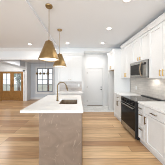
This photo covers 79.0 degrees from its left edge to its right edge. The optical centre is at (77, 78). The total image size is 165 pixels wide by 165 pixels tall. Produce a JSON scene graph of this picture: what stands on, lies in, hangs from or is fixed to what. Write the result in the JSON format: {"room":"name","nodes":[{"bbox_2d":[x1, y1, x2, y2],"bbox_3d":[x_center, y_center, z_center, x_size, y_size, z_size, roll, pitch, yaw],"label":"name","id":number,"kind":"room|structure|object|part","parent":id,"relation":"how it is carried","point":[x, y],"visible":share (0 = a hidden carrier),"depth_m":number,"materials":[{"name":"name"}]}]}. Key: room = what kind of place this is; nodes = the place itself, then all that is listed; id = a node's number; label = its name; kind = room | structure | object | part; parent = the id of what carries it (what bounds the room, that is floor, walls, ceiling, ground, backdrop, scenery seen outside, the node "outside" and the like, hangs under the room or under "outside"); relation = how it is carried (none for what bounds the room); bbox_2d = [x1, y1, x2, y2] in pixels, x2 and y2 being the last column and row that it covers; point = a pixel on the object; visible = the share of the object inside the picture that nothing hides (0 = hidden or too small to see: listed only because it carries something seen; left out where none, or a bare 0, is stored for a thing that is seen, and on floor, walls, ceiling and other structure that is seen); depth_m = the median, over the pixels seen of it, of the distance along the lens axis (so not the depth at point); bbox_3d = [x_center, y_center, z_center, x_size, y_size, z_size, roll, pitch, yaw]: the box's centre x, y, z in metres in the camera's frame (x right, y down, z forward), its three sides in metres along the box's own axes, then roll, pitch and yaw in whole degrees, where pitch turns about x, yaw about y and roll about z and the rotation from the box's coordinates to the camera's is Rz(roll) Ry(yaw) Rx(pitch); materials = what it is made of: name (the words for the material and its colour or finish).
{"room":"kitchen","nodes":[
{"label":"kitchen","id":0,"kind":"room"},
{"bbox_2d":[0,60,24,66],"bbox_3d":[-4.070,-0.914,6.175,1.300,0.328,0.550,0,0,0],"label":"ceiling","id":1,"kind":"structure","parent":0,"point":[16,62],"depth_m":5.90,"materials":[{"name":"white paint"}]},
{"bbox_2d":[0,62,30,100],"bbox_3d":[-4.950,0.185,6.770,3.300,2.530,0.640,0,0,0],"label":"wall","id":2,"kind":"structure","parent":0,"point":[3,65],"depth_m":6.45,"materials":[{"name":"paint"}]},
{"bbox_2d":[0,72,22,100],"bbox_3d":[-4.280,0.500,6.490,1.500,1.900,0.159,0,0,0],"label":"door","id":3,"kind":"structure","parent":2,"relation":"in","point":[11,95],"depth_m":6.47,"materials":[{"name":"brown wood"}]},
{"bbox_2d":[0,70,24,100],"bbox_3d":[-4.280,0.450,6.440,1.680,2.000,0.020,0,0,0],"label":"trim","id":4,"kind":"structure","parent":2,"relation":"attached to","point":[23,71],"depth_m":6.43,"materials":[{"name":"white paint"}]},
{"bbox_2d":[0,60,53,62],"bbox_3d":[-3.725,-1.140,5.710,5.750,0.120,2.520,0,0,0],"label":"ceiling","id":5,"kind":"structure","parent":0,"point":[29,61],"depth_m":6.35,"materials":[{"name":"paint"}]},
{"bbox_2d":[31,63,54,96],"bbox_3d":[-2.075,0.185,5.770,2.450,2.530,2.640,0,0,0],"label":"wall","id":6,"kind":"structure","parent":0,"point":[33,65],"depth_m":6.97,"materials":[{"name":"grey paint"}]},
{"bbox_2d":[35,67,53,93],"bbox_3d":[-2.310,0.115,6.945,1.340,1.890,0.050,0,0,0],"label":"trim","id":7,"kind":"structure","parent":6,"relation":"attached to","point":[36,92],"depth_m":6.95,"materials":[{"name":"white paint"}]},
{"bbox_2d":[37,68,52,91],"bbox_3d":[-2.310,0.100,7.030,1.100,1.660,0.080,0,0,0],"label":"window","id":8,"kind":"structure","parent":6,"relation":"in","point":[42,79],"depth_m":6.99,"materials":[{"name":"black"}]},
{"bbox_2d":[0,48,120,108],"bbox_3d":[-2.290,0.065,4.390,8.620,2.770,0.120,0,0,0],"label":"wall","id":9,"kind":"structure","parent":0,"point":[59,50],"depth_m":4.33,"materials":[{"name":"paint"}]},
{"bbox_2d":[0,57,37,59],"bbox_3d":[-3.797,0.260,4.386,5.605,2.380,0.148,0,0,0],"label":"trim","id":10,"kind":"structure","parent":9,"relation":"attached to","point":[1,58],"depth_m":4.31,"materials":[{"name":"white paint"}]},
{"bbox_2d":[0,48,41,50],"bbox_3d":[-3.797,-1.222,4.287,5.605,0.105,0.085,0,0,0],"label":"trim","id":11,"kind":"structure","parent":9,"relation":"attached to","point":[1,49],"depth_m":4.26,"materials":[{"name":"white paint"}]},
{"bbox_2d":[57,53,82,80],"bbox_3d":[-0.323,-0.450,4.138,1.065,1.140,0.385,0,0,0],"label":"upper cabinet","id":12,"kind":"object","parent":9,"relation":"attached to","point":[73,71],"visible":0.9,"depth_m":3.99,"materials":[{"name":"white paint"}]},
{"bbox_3d":[-0.560,-0.388,3.990,0.468,1.004,0.019,0,0,0],"label":"door","id":13,"kind":"part","parent":12,"relation":"part of","materials":[{"name":"white paint"}]},
{"bbox_3d":[-0.323,-0.970,4.138,1.065,0.100,0.385,0,0,0],"label":"crown molding","id":14,"kind":"part","parent":12,"relation":"part of","materials":[{"name":"white paint"}]},
{"bbox_3d":[-0.085,-0.388,3.990,0.468,1.004,0.019,0,0,0],"label":"door","id":15,"kind":"part","parent":12,"relation":"part of","materials":[{"name":"white paint"}]},
{"bbox_2d":[59,81,81,90],"bbox_3d":[-0.320,0.322,4.325,0.960,0.404,0.010,0,0,0],"label":"tiled wall","id":16,"kind":"structure","parent":9,"relation":"attached to","point":[72,85],"depth_m":4.32,"materials":[{"name":"white tile"}]},
{"bbox_2d":[0,99,162,164],"bbox_3d":[-2.230,1.500,1.560,8.740,0.100,11.120,0,0,0],"label":"floor","id":17,"kind":"structure","parent":0,"point":[105,141],"depth_m":2.38,"materials":[{"name":"brown wood"}]},
{"bbox_2d":[39,113,81,164],"bbox_3d":[-0.288,1.007,2.377,0.724,0.886,1.445,0,0,0],"label":"kitchen island","id":18,"kind":"object","parent":17,"relation":"on","point":[60,134],"visible":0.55,"depth_m":1.66,"materials":[{"name":"brown"}]},
{"bbox_2d":[20,95,82,112],"bbox_3d":[-0.430,0.544,2.400,1.031,0.040,1.540,0,0,0],"label":"island countertop","id":19,"kind":"structure","parent":18,"relation":"on","point":[48,104],"depth_m":1.87,"materials":[{"name":"white stone"}]},
{"bbox_2d":[56,82,67,100],"bbox_3d":[-0.369,0.300,2.318,0.288,0.447,0.140,0,0,0],"label":"faucet","id":20,"kind":"object","parent":19,"relation":"on","point":[59,82],"visible":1,"depth_m":2.35,"materials":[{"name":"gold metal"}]},
{"bbox_2d":[59,100,76,103],"bbox_3d":[-0.207,0.652,2.290,0.381,0.236,0.476,0,0,0],"label":"sink","id":21,"kind":"object","parent":19,"relation":"in","point":[62,101],"visible":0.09,"depth_m":2.52,"materials":[{"name":"metal"}]},
{"bbox_2d":[114,94,120,121],"bbox_3d":[1.672,1.007,3.448,0.656,0.886,0.770,0,0,0],"label":"base cabinet","id":22,"kind":"object","parent":17,"relation":"on","point":[117,99],"visible":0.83,"depth_m":3.49,"materials":[{"name":"white paint"}]},
{"bbox_3d":[1.389,1.034,3.639,0.019,0.601,0.376,0,0,0],"label":"door","id":23,"kind":"part","parent":22,"relation":"part of","materials":[{"name":"white paint"}]},
{"bbox_3d":[1.389,0.651,3.448,0.019,0.150,0.758,0,0,0],"label":"drawer","id":24,"kind":"part","parent":22,"relation":"part of","materials":[{"name":"white paint"}]},
{"bbox_3d":[1.389,1.034,3.257,0.019,0.601,0.376,0,0,0],"label":"door","id":25,"kind":"part","parent":22,"relation":"part of","materials":[{"name":"white paint"}]},
{"bbox_2d":[114,92,140,95],"bbox_3d":[1.690,0.544,3.448,0.639,0.040,0.770,0,0,0],"label":"countertop","id":26,"kind":"structure","parent":22,"relation":"on","point":[117,93],"depth_m":3.30,"materials":[{"name":"white stone"}]},
{"bbox_2d":[107,49,129,115],"bbox_3d":[1.672,0.155,4.236,0.656,2.590,0.799,0,0,0],"label":"tall cabinet","id":27,"kind":"object","parent":17,"relation":"on","point":[116,83],"visible":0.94,"depth_m":3.84,"materials":[{"name":"white paint"}]},
{"bbox_3d":[1.389,-0.688,4.378,0.019,0.664,0.337,0,0,0],"label":"door","id":28,"kind":"part","parent":27,"relation":"part of","materials":[{"name":"white paint"}]},
{"bbox_3d":[1.695,0.205,4.565,0.600,2.490,0.030,0,0,0],"label":"panel","id":29,"kind":"part","parent":27,"relation":"part of","materials":[{"name":"white paint"}]},
{"bbox_3d":[1.389,-0.688,4.037,0.019,0.664,0.337,0,0,0],"label":"door","id":30,"kind":"part","parent":27,"relation":"part of","materials":[{"name":"white paint"}]},
{"bbox_3d":[1.673,-1.091,4.236,0.655,0.100,0.799,0,0,0],"label":"crown molding","id":31,"kind":"part","parent":27,"relation":"part of","materials":[{"name":"white paint"}]},
{"bbox_3d":[1.695,0.205,3.851,0.600,2.490,0.030,0,0,0],"label":"panel","id":32,"kind":"part","parent":27,"relation":"part of","materials":[{"name":"white paint"}]},
{"bbox_2d":[138,104,146,147],"bbox_3d":[1.672,1.007,2.183,0.656,0.886,0.226,0,0,0],"label":"base cabinet","id":33,"kind":"object","parent":17,"relation":"on","point":[141,113],"visible":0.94,"depth_m":2.17,"materials":[{"name":"white paint"}]},
{"bbox_3d":[1.389,1.188,2.183,0.019,0.292,0.214,0,0,0],"label":"drawer","id":34,"kind":"part","parent":33,"relation":"part of","materials":[{"name":"white paint"}]},
{"bbox_3d":[1.389,0.884,2.183,0.019,0.300,0.214,0,0,0],"label":"drawer","id":35,"kind":"part","parent":33,"relation":"part of","materials":[{"name":"white paint"}]},
{"bbox_3d":[1.389,0.651,2.183,0.019,0.150,0.214,0,0,0],"label":"drawer","id":36,"kind":"part","parent":33,"relation":"part of","materials":[{"name":"white paint"}]},
{"bbox_2d":[121,95,164,139],"bbox_3d":[1.633,0.978,2.680,0.743,0.945,0.758,0,0,0],"label":"range","id":37,"kind":"object","parent":17,"relation":"on","point":[129,104],"visible":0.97,"depth_m":2.52,"materials":[{"name":"black metal"}]},
{"bbox_3d":[1.342,0.955,2.680,0.044,0.560,0.738,0,0,0],"label":"oven door","id":38,"kind":"part","parent":37,"relation":"part of","materials":[{"name":"black glass"}]},
{"bbox_3d":[1.343,1.312,2.680,0.042,0.135,0.738,0,0,0],"label":"drawer","id":39,"kind":"part","parent":37,"relation":"part of","materials":[{"name":"metal"}]},
{"bbox_3d":[1.342,0.602,2.680,0.044,0.113,0.741,0,0,0],"label":"control panel","id":40,"kind":"part","parent":37,"relation":"part of","materials":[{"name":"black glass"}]},
{"bbox_3d":[1.342,0.967,2.306,0.046,0.843,0.006,0,0,0],"label":"panel","id":41,"kind":"part","parent":37,"relation":"part of","materials":[{"name":"black metal"}]},
{"bbox_2d":[122,96,158,101],"bbox_3d":[1.620,0.532,2.680,0.600,0.022,0.758,0,0,0],"label":"cooktop","id":42,"kind":"object","parent":37,"relation":"in","point":[130,98],"depth_m":2.61,"materials":[{"name":"glass"}]},
{"bbox_2d":[144,107,164,164],"bbox_3d":[1.672,1.007,1.805,0.656,0.886,0.520,0,0,0],"label":"base cabinet","id":43,"kind":"object","parent":17,"relation":"on","point":[154,121],"visible":0.99,"depth_m":1.80,"materials":[{"name":"white paint"}]},
{"bbox_3d":[1.389,0.651,1.805,0.019,0.150,0.508,0,0,0],"label":"drawer","id":44,"kind":"part","parent":43,"relation":"part of","materials":[{"name":"white paint"}]},
{"bbox_3d":[-0.323,1.007,3.989,0.955,0.886,0.631,0,0,0],"label":"base cabinet","id":45,"kind":"object","parent":17,"relation":"on","visible":0},
{"bbox_2d":[56,91,82,93],"bbox_3d":[-0.323,0.544,4.010,0.985,0.040,0.619,0,0,0],"label":"countertop","id":46,"kind":"structure","parent":45,"relation":"on","point":[59,92],"depth_m":3.74,"materials":[{"name":"white stone"}]},
{"bbox_3d":[1.672,1.007,1.241,0.656,0.886,0.600,0,0,0],"label":"base cabinet","id":47,"kind":"object","parent":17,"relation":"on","visible":0},
{"bbox_2d":[138,101,164,113],"bbox_3d":[1.690,0.544,1.609,0.639,0.040,1.377,0,0,0],"label":"countertop","id":48,"kind":"structure","parent":47,"relation":"on","point":[159,106],"depth_m":2.02,"materials":[{"name":"white stone"}]},
{"bbox_2d":[0,0,164,53],"bbox_3d":[-2.230,-1.373,0.685,8.740,0.195,9.370,0,0,0],"label":"ceiling","id":49,"kind":"structure","parent":0,"point":[83,23],"depth_m":2.28,"materials":[{"name":"paint"}]},
{"bbox_2d":[38,3,58,61],"bbox_3d":[-0.527,-0.830,1.818,0.368,0.980,0.368,0,0,0],"label":"pendant light","id":50,"kind":"object","parent":49,"relation":"hanging from","point":[48,52],"visible":1,"depth_m":1.73,"materials":[{"name":"gold metal"}]},
{"bbox_3d":[-0.527,-0.505,1.818,0.368,0.330,0.368,0,0,0],"label":"lamp shade","id":51,"kind":"part","parent":50,"relation":"part of","materials":[{"name":"gold metal"}]},
{"bbox_2d":[53,29,66,66],"bbox_3d":[-0.495,-0.823,2.710,0.368,0.995,0.368,0,0,0],"label":"pendant light","id":52,"kind":"object","parent":49,"relation":"hanging from","point":[61,63],"visible":0.96,"depth_m":2.61,"materials":[{"name":"gold metal"}]},
{"bbox_3d":[-0.495,-0.490,2.710,0.368,0.330,0.368,0,0,0],"label":"lamp shade","id":53,"kind":"part","parent":52,"relation":"part of","materials":[{"name":"gold metal"}]},
{"bbox_2d":[84,54,107,102],"bbox_3d":[1.140,0.065,4.970,2.000,2.770,1.040,0,0,0],"label":"wall","id":54,"kind":"structure","parent":0,"point":[89,59],"depth_m":5.37,"materials":[{"name":"paint"}]},
{"bbox_2d":[84,65,104,105],"bbox_3d":[0.900,0.372,5.348,1.120,2.155,0.045,0,0,0],"label":"trim","id":55,"kind":"structure","parent":54,"relation":"attached to","point":[86,66],"depth_m":5.35,"materials":[{"name":"white paint"}]},
{"bbox_2d":[87,69,102,105],"bbox_3d":[0.900,0.458,5.401,0.873,1.985,0.178,0,0,0],"label":"door","id":56,"kind":"structure","parent":54,"relation":"in","point":[94,76],"depth_m":5.39,"materials":[{"name":"white paint"}]},
{"bbox_2d":[84,106,113,111],"bbox_3d":[1.140,1.500,4.910,2.000,0.100,1.160,0,0,0],"label":"floor tile","id":57,"kind":"structure","parent":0,"point":[86,108],"depth_m":4.68,"materials":[{"name":"tile"}]},
{"bbox_3d":[2.080,0.065,0.685,0.120,2.770,9.370,0,0,0],"label":"wall","id":58,"kind":"structure","parent":0,"visible":0},
{"bbox_2d":[131,26,148,62],"bbox_3d":[1.817,-0.843,2.679,0.406,0.775,0.757,0,0,0],"label":"upper cabinet","id":59,"kind":"object","parent":58,"relation":"attached to","point":[140,41],"visible":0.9,"depth_m":2.62,"materials":[{"name":"white paint"}]},
{"bbox_3d":[1.659,-0.780,2.867,0.019,0.639,0.370,0,0,0],"label":"door","id":60,"kind":"part","parent":59,"relation":"part of","materials":[{"name":"white paint"}]},
{"bbox_2d":[130,59,148,77],"bbox_3d":[1.764,-0.231,2.681,0.488,0.439,0.750,0,0,0],"label":"microwave","id":61,"kind":"object","parent":59,"relation":"attached to","point":[140,69],"visible":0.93,"depth_m":2.50,"materials":[{"name":"silver metal"}]},
{"bbox_3d":[1.601,-0.232,2.747,0.031,0.377,0.618,0,0,0],"label":"door","id":62,"kind":"part","parent":61,"relation":"part of","materials":[{"name":"glass"}]},
{"bbox_3d":[1.601,-0.232,2.370,0.031,0.377,0.129,0,0,0],"label":"control panel","id":63,"kind":"part","parent":61,"relation":"part of","materials":[{"name":"metal"}]},
{"bbox_3d":[1.817,-1.180,2.679,0.405,0.100,0.757,0,0,0],"label":"crown molding","id":64,"kind":"part","parent":59,"relation":"part of","materials":[{"name":"white paint"}]},
{"bbox_3d":[1.659,-0.780,2.492,0.019,0.639,0.370,0,0,0],"label":"door","id":65,"kind":"part","parent":59,"relation":"part of","materials":[{"name":"white paint"}]},
{"bbox_2d":[130,78,164,99],"bbox_3d":[2.015,0.257,2.015,0.010,0.534,3.630,0,0,0],"label":"tiled wall","id":66,"kind":"structure","parent":58,"relation":"attached to","point":[155,88],"depth_m":2.81,"materials":[{"name":"white tile"}]},
{"bbox_2d":[120,39,131,77],"bbox_3d":[1.817,-0.620,3.447,0.406,1.220,0.772,0,0,0],"label":"upper cabinet","id":67,"kind":"object","parent":66,"relation":"attached to","point":[126,52],"visible":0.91,"depth_m":3.40,"materials":[{"name":"white paint"}]},
{"bbox_3d":[1.659,-0.558,3.639,0.019,1.084,0.377,0,0,0],"label":"door","id":68,"kind":"part","parent":67,"relation":"part of","materials":[{"name":"white paint"}]},
{"bbox_3d":[1.817,-1.180,3.447,0.405,0.100,0.772,0,0,0],"label":"crown molding","id":69,"kind":"part","parent":67,"relation":"part of","materials":[{"name":"white paint"}]},
{"bbox_3d":[1.659,-0.558,3.256,0.019,1.084,0.377,0,0,0],"label":"door","id":70,"kind":"part","parent":67,"relation":"part of","materials":[{"name":"white paint"}]},
{"bbox_2d":[147,12,164,78],"bbox_3d":[1.802,-0.605,1.917,0.436,1.210,0.760,0,0,0],"label":"upper cabinet","id":71,"kind":"object","parent":58,"relation":"attached to","point":[156,29],"visible":1,"depth_m":2.06,"materials":[{"name":"white paint"}]},
{"bbox_3d":[1.629,-0.538,2.106,0.019,1.064,0.371,0,0,0],"label":"door","id":72,"kind":"part","parent":71,"relation":"part of","materials":[{"name":"white paint"}]},
{"bbox_3d":[1.802,-1.155,1.917,0.435,0.110,0.760,0,0,0],"label":"crown molding","id":73,"kind":"part","parent":71,"relation":"part of","materials":[{"name":"white paint"}]},
{"bbox_3d":[1.629,-0.538,1.728,0.019,1.064,0.371,0,0,0],"label":"door","id":74,"kind":"part","parent":71,"relation":"part of","materials":[{"name":"white paint"}]},
{"label":"outside","id":75,"kind":"structure","parent":0,"visible":0},
{"bbox_2d":[3,84,51,90],"bbox_3d":[-5.000,1.675,18.585,34.000,0.150,22.830,0,0,0],"label":"ground","id":76,"kind":"structure","parent":75,"point":[4,85],"depth_m":17.78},
{"bbox_2d":[14,74,20,90],"bbox_3d":[-5.960,0.071,10.236,1.113,3.057,1.300,0,0,21],"label":"tree","id":77,"kind":"object","parent":76,"relation":"on","point":[15,75],"visible":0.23,"depth_m":10.05,"materials":[{"name":"green plant"}]}
]}

